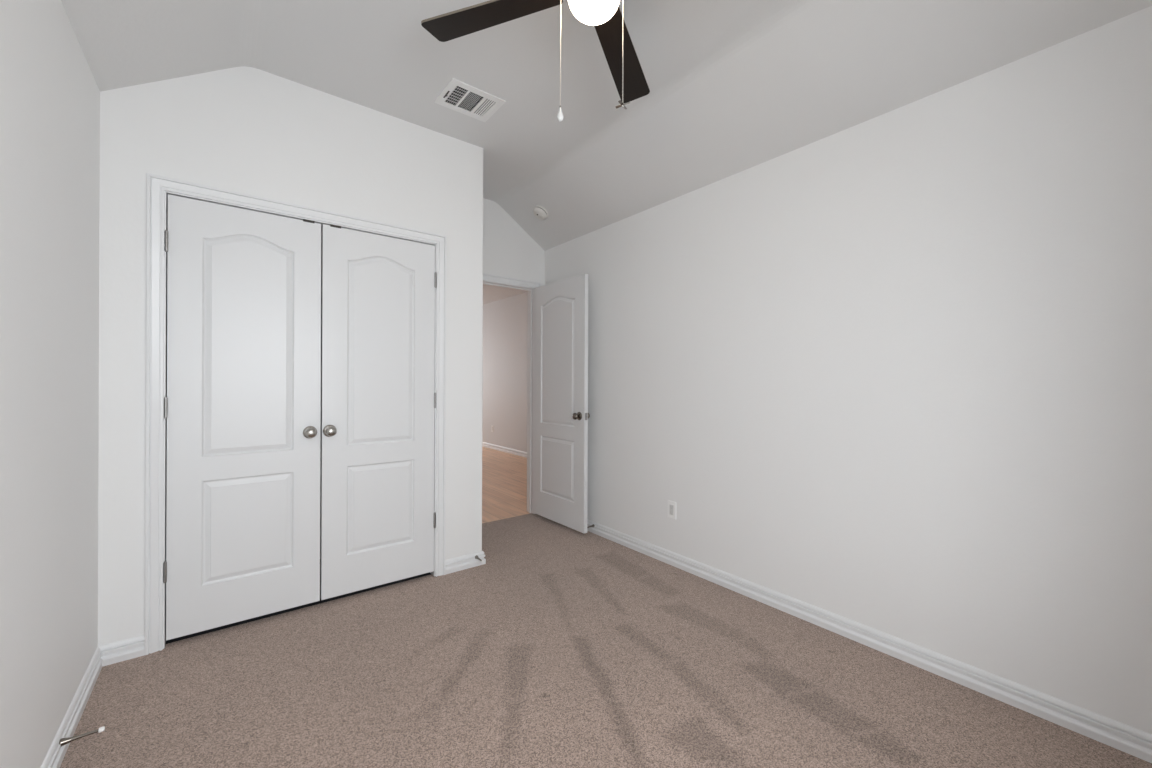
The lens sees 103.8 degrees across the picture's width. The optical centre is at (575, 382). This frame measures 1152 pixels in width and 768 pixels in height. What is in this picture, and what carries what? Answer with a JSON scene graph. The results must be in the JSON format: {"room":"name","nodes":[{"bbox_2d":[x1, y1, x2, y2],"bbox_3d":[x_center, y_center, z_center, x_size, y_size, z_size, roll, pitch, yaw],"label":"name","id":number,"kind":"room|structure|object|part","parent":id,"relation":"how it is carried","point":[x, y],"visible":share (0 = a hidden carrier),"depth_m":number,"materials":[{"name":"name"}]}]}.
{"room":"empty bedroom","nodes":[
{"label":"empty bedroom","id":0,"kind":"room"},
{"bbox_2d":[0,0,99,767],"bbox_3d":[-1.281,-0.251,0.873,0.115,3.080,4.064,0,0,-38],"label":"wall","id":1,"kind":"structure","parent":0,"point":[50,93],"depth_m":1.34,"materials":[{"name":"white paint"}]},
{"bbox_2d":[41,646,102,767],"bbox_3d":[-1.039,1.167,0.662,0.017,0.085,3.197,0,0,-38],"label":"baseboard","id":2,"kind":"structure","parent":1,"relation":"attached to","point":[56,753],"depth_m":1.57,"materials":[{"name":"white paint"}]},
{"bbox_2d":[59,726,104,746],"bbox_3d":[-1.603,1.150,1.469,0.100,0.024,0.024,0,0,-38],"label":"door stop","id":3,"kind":"object","parent":2,"relation":"attached to","point":[63,741],"visible":1,"depth_m":1.46,"materials":[{"name":"silver metal"}]},
{"bbox_2d":[98,66,482,645],"bbox_3d":[-1.552,-0.267,2.762,1.783,3.050,0.752,0,0,-38],"label":"wall","id":4,"kind":"structure","parent":0,"point":[242,129],"depth_m":2.23,"materials":[{"name":"white paint"}]},
{"bbox_2d":[99,635,144,666],"bbox_3d":[-1.966,1.164,1.955,0.146,0.085,0.017,0,0,-38],"label":"baseboard","id":5,"kind":"structure","parent":4,"relation":"attached to","point":[119,651],"depth_m":1.96,"materials":[{"name":"white paint"}]},
{"bbox_2d":[163,194,320,639],"bbox_3d":[-1.611,0.158,2.227,0.624,2.033,0.095,0,0,-38],"label":"door","id":6,"kind":"structure","parent":4,"relation":"in","point":[242,403],"depth_m":2.21,"materials":[{"name":"white paint"}]},
{"bbox_3d":[-1.393,0.266,2.375,0.054,0.054,0.060,0,0,-38],"label":"knob","id":7,"kind":"part","parent":6,"relation":"part of","materials":[{"name":"silver metal"}]},
{"bbox_2d":[145,173,446,654],"bbox_3d":[-1.397,0.143,2.466,1.374,2.130,0.128,0,0,-38],"label":"door frame","id":8,"kind":"structure","parent":4,"relation":"attached to","point":[156,185],"depth_m":2.04,"materials":[{"name":"white paint"}]},
{"bbox_2d":[320,224,436,599],"bbox_3d":[-1.113,0.160,2.616,0.626,2.033,0.095,0,0,-38],"label":"door","id":9,"kind":"structure","parent":4,"relation":"in","point":[378,395],"depth_m":2.60,"materials":[{"name":"white paint"}]},
{"bbox_3d":[-1.320,0.265,2.432,0.054,0.054,0.060,0,0,-38],"label":"knob","id":10,"kind":"part","parent":9,"relation":"part of","materials":[{"name":"silver metal"}]},
{"bbox_2d":[445,551,485,574],"bbox_3d":[-0.947,1.168,3.228,0.280,0.085,0.769,0,0,-38],"label":"baseboard","id":11,"kind":"structure","parent":4,"relation":"attached to","point":[464,562],"depth_m":2.92,"materials":[{"name":"white paint"}]},
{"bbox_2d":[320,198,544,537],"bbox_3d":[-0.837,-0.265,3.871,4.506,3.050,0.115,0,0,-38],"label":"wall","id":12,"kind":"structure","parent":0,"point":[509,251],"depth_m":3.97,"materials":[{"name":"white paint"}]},
{"bbox_2d":[483,273,540,513],"bbox_3d":[-0.707,0.146,3.962,0.864,2.130,0.132,0,0,-38],"label":"door frame","id":13,"kind":"structure","parent":12,"relation":"attached to","point":[530,290],"depth_m":4.18,"materials":[{"name":"white paint"}]},
{"bbox_2d":[533,274,589,532],"bbox_3d":[-0.147,0.167,3.816,0.156,2.026,0.744,0,0,-39],"label":"door","id":14,"kind":"structure","parent":12,"relation":"in","point":[561,415],"depth_m":3.76,"materials":[{"name":"white paint"}]},
{"bbox_3d":[0.003,0.269,3.551,0.060,0.054,0.054,0,0,-39],"label":"knob","id":15,"kind":"part","parent":14,"relation":"part of","materials":[{"name":"silver metal"}]},
{"bbox_2d":[482,292,527,451],"bbox_3d":[-1.412,-0.084,8.174,0.115,2.745,7.376,0,0,-38],"label":"wall","id":16,"kind":"structure","parent":0,"point":[505,321],"depth_m":7.82,"materials":[{"name":"white paint"}]},
{"bbox_2d":[482,442,526,457],"bbox_3d":[-1.469,1.172,8.134,0.017,0.085,7.376,0,0,-38],"label":"baseboard","id":17,"kind":"structure","parent":16,"relation":"attached to","point":[487,445],"depth_m":7.80,"materials":[{"name":"white paint"}]},
{"bbox_2d":[483,284,527,304],"bbox_3d":[-3.172,-1.514,6.868,4.506,0.100,7.491,0,0,-38],"label":"ceiling","id":18,"kind":"structure","parent":0,"point":[490,293],"depth_m":7.42,"materials":[{"name":"white paint"}]},
{"bbox_2d":[60,447,1151,767],"bbox_3d":[-1.897,1.246,5.221,4.506,0.080,11.670,0,0,-38],"label":"floor","id":19,"kind":"structure","parent":0,"point":[568,647],"depth_m":1.80,"materials":[{"name":"beige carpet"}]},
{"bbox_2d":[61,0,1151,250],"bbox_3d":[-0.176,-1.393,1.815,2.979,0.468,4.164,0,0,-38],"label":"ceiling","id":20,"kind":"structure","parent":0,"point":[736,86],"depth_m":2.10,"materials":[{"name":"white paint"}]},
{"bbox_2d":[434,78,505,121],"bbox_3d":[-0.588,-1.650,2.507,0.308,0.217,0.252,0,0,-38],"label":"ceiling vent","id":21,"kind":"object","parent":20,"relation":"in","point":[458,96],"visible":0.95,"depth_m":2.53,"materials":[{"name":"white metal"}]},
{"bbox_2d":[421,0,649,121],"bbox_3d":[0.060,-1.213,1.511,1.010,0.686,1.008,0,0,-25],"label":"ceiling fan","id":22,"kind":"object","parent":20,"relation":"hanging from","point":[607,19],"visible":1,"depth_m":1.68,"materials":[{"name":"black wood"}]},
{"bbox_3d":[-0.308,-1.339,1.643,0.532,0.008,0.136,0,10,20],"label":"fan blade","id":23,"kind":"part","parent":22,"relation":"part of","materials":[{"name":"brown wood"}]},
{"bbox_3d":[-0.052,-1.124,1.511,0.004,0.418,0.004,0,0,-38],"label":"pull chain","id":24,"kind":"part","parent":22,"relation":"part of","materials":[{"name":"white metal"}]},
{"bbox_3d":[0.060,-1.266,1.511,0.176,0.088,0.176,0,0,-38],"label":"globe","id":25,"kind":"part","parent":22,"relation":"part of","materials":[{"name":"white glass"}]},
{"bbox_3d":[0.194,-1.337,1.879,0.136,0.008,0.532,-10,-4,20],"label":"fan blade","id":26,"kind":"part","parent":22,"relation":"part of","materials":[{"name":"brown wood"}]},
{"bbox_3d":[0.157,-1.133,1.511,0.004,0.400,0.004,0,0,-38],"label":"pull chain","id":27,"kind":"part","parent":22,"relation":"part of","materials":[{"name":"white metal"}]},
{"bbox_2d":[533,205,547,219],"bbox_3d":[-0.292,-1.402,3.748,0.123,0.095,0.131,0,0,-12],"label":"smoke detector","id":28,"kind":"object","parent":20,"relation":"attached to","point":[540,212],"visible":1,"depth_m":3.71,"materials":[{"name":"white plastic"}]},
{"bbox_2d":[545,6,1151,733],"bbox_3d":[1.000,-0.242,2.654,0.115,3.080,4.064,0,0,-38],"label":"wall","id":29,"kind":"structure","parent":0,"point":[890,373],"depth_m":1.93,"materials":[{"name":"white paint"}]},
{"bbox_2d":[668,500,675,519],"bbox_3d":[0.638,0.851,3.010,0.009,0.115,0.070,0,0,-38],"label":"power outlet","id":30,"kind":"object","parent":29,"relation":"attached to","point":[671,505],"visible":1,"depth_m":3.00,"materials":[{"name":"white plastic"}]},
{"bbox_2d":[669,505,673,514],"bbox_3d":[0.636,0.851,3.009,0.003,0.067,0.034,0,0,-38],"label":"receptacle","id":31,"kind":"object","parent":30,"relation":"attached to","point":[671,507],"depth_m":3.01,"materials":[{"name":"grey plastic"}]},
{"bbox_2d":[587,519,1151,762],"bbox_3d":[0.907,1.175,2.658,0.017,0.085,3.949,0,0,-38],"label":"baseboard","id":32,"kind":"structure","parent":29,"relation":"attached to","point":[1125,738],"depth_m":1.91,"materials":[{"name":"white paint"}]}
]}

